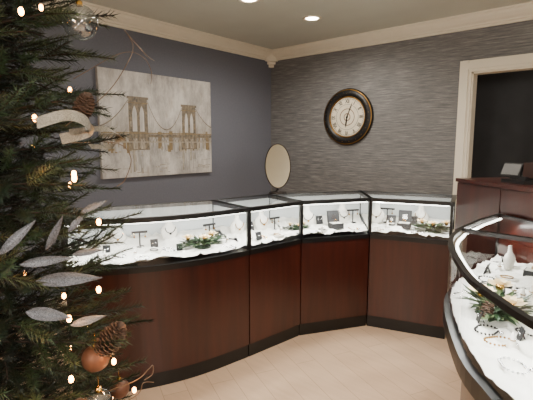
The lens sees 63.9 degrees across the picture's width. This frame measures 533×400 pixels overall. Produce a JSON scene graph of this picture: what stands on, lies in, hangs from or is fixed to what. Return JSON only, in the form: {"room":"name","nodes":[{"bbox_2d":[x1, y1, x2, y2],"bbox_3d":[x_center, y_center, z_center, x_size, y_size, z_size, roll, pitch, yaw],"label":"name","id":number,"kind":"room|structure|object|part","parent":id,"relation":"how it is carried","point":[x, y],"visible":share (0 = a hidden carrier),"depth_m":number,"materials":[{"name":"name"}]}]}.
{"room":"shop","nodes":[
{"label":"shop","id":0,"kind":"room"},
{"bbox_2d":[0,3,270,302],"bbox_3d":[-2.267,-0.306,3.350,0.120,2.720,7.000,6,10,40],"label":"wall","id":1,"kind":"structure","parent":0,"point":[240,85],"depth_m":4.82,"materials":[{"name":"grey paint"}]},
{"bbox_2d":[31,0,271,59],"bbox_3d":[-2.181,-1.580,3.106,0.105,0.130,7.000,6,10,40],"label":"crown molding","id":2,"kind":"structure","parent":1,"relation":"attached to","point":[125,20],"depth_m":4.45,"materials":[{"name":"beige wood"}]},
{"bbox_2d":[95,67,211,178],"bbox_3d":[-1.115,-0.781,4.511,0.040,1.035,1.382,6,10,40],"label":"painting","id":3,"kind":"object","parent":1,"relation":"attached to","point":[167,120],"visible":0.93,"depth_m":4.43,"materials":[{"name":"paint"}]},
{"bbox_2d":[0,312,460,399],"bbox_3d":[0.933,1.281,2.116,6.900,0.100,9.300,6,10,40],"label":"floor","id":4,"kind":"structure","parent":0,"point":[366,362],"depth_m":2.78,"materials":[{"name":"beige wood"}]},
{"bbox_2d":[0,0,153,399],"bbox_3d":[-1.077,-0.012,1.291,1.467,2.672,1.490,-2,8,-16],"label":"tree","id":5,"kind":"object","parent":4,"relation":"on","point":[24,317],"visible":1,"depth_m":1.28,"materials":[{"name":"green plant"}]},
{"bbox_2d":[61,200,250,394],"bbox_3d":[-0.711,0.592,2.857,1.162,1.070,0.591,-4,8,-26],"label":"display case","id":6,"kind":"object","parent":4,"relation":"on","point":[192,280],"visible":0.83,"depth_m":2.71,"materials":[{"name":"brown wood"}]},
{"bbox_3d":[-0.865,0.190,3.032,1.014,0.262,0.010,-4,8,-26],"label":"panel","id":7,"kind":"part","parent":6,"relation":"part of","materials":[{"name":"clear glass"}]},
{"bbox_2d":[145,248,161,253],"bbox_3d":[-0.716,0.328,2.719,0.090,0.028,0.060,1,8,11],"label":"bracelet","id":8,"kind":"object","parent":6,"relation":"on","point":[153,250],"depth_m":2.69,"materials":[{"name":"silver metal"}]},
{"bbox_3d":[-0.711,0.205,2.805,1.162,0.289,0.590,-4,8,-26],"label":"metal frame","id":9,"kind":"part","parent":6,"relation":"part of","materials":[{"name":"black metal"}]},
{"bbox_2d":[213,194,302,355],"bbox_3d":[-0.049,0.531,3.316,0.628,1.070,0.503,-7,10,-41],"label":"display case","id":10,"kind":"object","parent":4,"relation":"on","point":[275,255],"visible":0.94,"depth_m":3.15,"materials":[{"name":"brown wood"}]},
{"bbox_3d":[-0.192,0.135,3.445,0.568,0.262,0.005,-7,10,-41],"label":"panel","id":11,"kind":"part","parent":10,"relation":"part of","materials":[{"name":"clear glass"}]},
{"bbox_3d":[-0.049,0.144,3.264,0.627,0.289,0.503,-7,10,-41],"label":"metal frame","id":12,"kind":"part","parent":10,"relation":"part of","materials":[{"name":"black metal"}]},
{"bbox_2d":[270,233,283,238],"bbox_3d":[0.080,0.267,3.193,0.060,0.028,0.090,-6,10,-40],"label":"bracelet","id":13,"kind":"object","parent":10,"relation":"on","point":[275,235],"depth_m":3.17,"materials":[{"name":"metal"}]},
{"bbox_2d":[269,191,371,334],"bbox_3d":[0.514,0.493,3.603,0.906,1.070,0.503,-2,8,-18],"label":"display case","id":14,"kind":"object","parent":4,"relation":"on","point":[335,239],"visible":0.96,"depth_m":3.41,"materials":[{"name":"brown wood"}]},
{"bbox_2d":[265,143,290,193],"bbox_3d":[0.097,-0.269,3.659,0.183,0.426,0.174,6,10,40],"label":"vanity mirror","id":15,"kind":"object","parent":14,"relation":"on","point":[277,159],"visible":1,"depth_m":3.65,"materials":[{"name":"beige mirror"}]},
{"bbox_3d":[0.440,0.091,3.769,0.866,0.262,0.005,-2,8,-18],"label":"panel","id":16,"kind":"part","parent":14,"relation":"part of","materials":[{"name":"clear glass"}]},
{"bbox_3d":[0.514,0.106,3.551,0.906,0.289,0.503,-2,8,-18],"label":"metal frame","id":17,"kind":"part","parent":14,"relation":"part of","materials":[{"name":"black metal"}]},
{"bbox_2d":[315,228,327,233],"bbox_3d":[0.436,0.242,3.374,0.066,0.028,0.094,6,10,40],"label":"bracelet","id":18,"kind":"object","parent":14,"relation":"on","point":[322,231],"depth_m":3.35,"materials":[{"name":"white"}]},
{"bbox_2d":[359,190,456,338],"bbox_3d":[1.123,0.496,3.581,0.834,1.070,0.506,3,8,24],"label":"display case","id":19,"kind":"object","parent":4,"relation":"on","point":[409,254],"visible":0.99,"depth_m":3.37,"materials":[{"name":"brown wood"}]},
{"bbox_3d":[1.214,0.095,3.741,0.779,0.262,0.005,3,8,24],"label":"panel","id":20,"kind":"part","parent":19,"relation":"part of","materials":[{"name":"clear glass"}]},
{"bbox_3d":[1.114,0.108,3.532,0.816,0.289,0.505,3,8,24],"label":"metal frame","id":21,"kind":"part","parent":19,"relation":"part of","materials":[{"name":"black metal"}]},
{"bbox_2d":[443,228,532,399],"bbox_3d":[1.012,0.793,1.354,0.765,1.070,1.834,0,8,-3],"label":"display case","id":22,"kind":"object","parent":4,"relation":"on","point":[488,325],"visible":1,"depth_m":1.52,"materials":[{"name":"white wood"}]},
{"bbox_3d":[1.014,0.406,1.303,0.760,0.289,1.834,0,8,-3],"label":"metal frame","id":23,"kind":"part","parent":22,"relation":"part of","materials":[{"name":"black metal"}]},
{"bbox_2d":[454,177,532,277],"bbox_3d":[1.661,0.524,2.686,0.416,1.250,1.052,-1,8,-10],"label":"counter","id":24,"kind":"object","parent":4,"relation":"on","point":[477,198],"visible":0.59,"depth_m":2.73,"materials":[{"name":"brown wood"}]},
{"bbox_2d":[500,162,532,184],"bbox_3d":[1.602,-0.175,2.688,0.160,0.134,0.262,-1,8,-10],"label":"cash register","id":25,"kind":"object","parent":24,"relation":"on","point":[514,170],"visible":1,"depth_m":2.66,"materials":[{"name":"plastic"}]},
{"bbox_2d":[459,213,532,289],"bbox_3d":[1.385,0.666,2.301,0.560,1.070,0.703,6,10,40],"label":"display case","id":26,"kind":"object","parent":4,"relation":"on","point":[506,267],"visible":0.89,"depth_m":2.32,"materials":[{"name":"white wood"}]},
{"bbox_2d":[495,275,518,281],"bbox_3d":[1.222,0.401,2.172,0.060,0.028,0.090,-3,8,-23],"label":"bracelet","id":27,"kind":"object","parent":26,"relation":"on","point":[507,277],"depth_m":2.16,"materials":[{"name":"gold metal"}]},
{"bbox_2d":[81,0,532,48],"bbox_3d":[0.933,-1.514,1.743,6.900,0.100,9.300,6,10,40],"label":"ceiling","id":28,"kind":"structure","parent":0,"point":[270,24],"depth_m":4.09,"materials":[{"name":"paint"}]},
{"bbox_2d":[239,0,259,3],"bbox_3d":[-0.149,-1.714,3.653,0.190,0.008,0.190,6,10,40],"label":"recessed light","id":29,"kind":"object","parent":28,"relation":"in","point":[242,1],"visible":1,"depth_m":3.70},
{"bbox_2d":[302,15,321,20],"bbox_3d":[0.448,-1.788,4.206,0.190,0.008,0.190,6,10,40],"label":"recessed light","id":30,"kind":"object","parent":28,"relation":"in","point":[310,17],"visible":1,"depth_m":4.19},
{"bbox_2d":[271,20,532,194],"bbox_3d":[2.557,-0.378,3.892,6.720,2.720,0.120,6,10,40],"label":"wall","id":31,"kind":"structure","parent":0,"point":[411,86],"depth_m":4.79,"materials":[{"name":"paper"}]},
{"bbox_2d":[265,54,277,67],"bbox_3d":[0.068,-1.884,5.691,0.120,0.210,0.120,6,10,40],"label":"crown molding","id":32,"kind":"structure","parent":31,"relation":"attached to","point":[271,60],"depth_m":5.71,"materials":[{"name":"beige wood"}]},
{"bbox_2d":[324,88,372,144],"bbox_3d":[0.958,-0.987,5.084,0.670,0.670,0.050,6,10,40],"label":"wall clock","id":33,"kind":"object","parent":31,"relation":"attached to","point":[348,115],"visible":1,"depth_m":5.07,"materials":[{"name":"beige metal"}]},
{"bbox_2d":[272,1,532,60],"bbox_3d":[2.529,-1.645,3.598,6.600,0.130,0.105,6,10,40],"label":"crown molding","id":34,"kind":"structure","parent":31,"relation":"attached to","point":[520,12],"depth_m":4.42,"materials":[{"name":"beige wood"}]},
{"bbox_2d":[453,53,532,243],"bbox_3d":[2.391,-0.184,4.041,1.150,2.297,0.162,6,10,40],"label":"door frame","id":35,"kind":"structure","parent":31,"relation":"attached to","point":[469,69],"depth_m":4.21,"materials":[{"name":"beige wood"}]},
{"bbox_2d":[471,70,532,177],"bbox_3d":[3.058,-0.494,4.759,2.700,2.720,1.900,6,10,40],"label":"doorway","id":36,"kind":"structure","parent":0,"point":[503,124],"depth_m":5.73,"materials":[{"name":"paint"}]}
]}

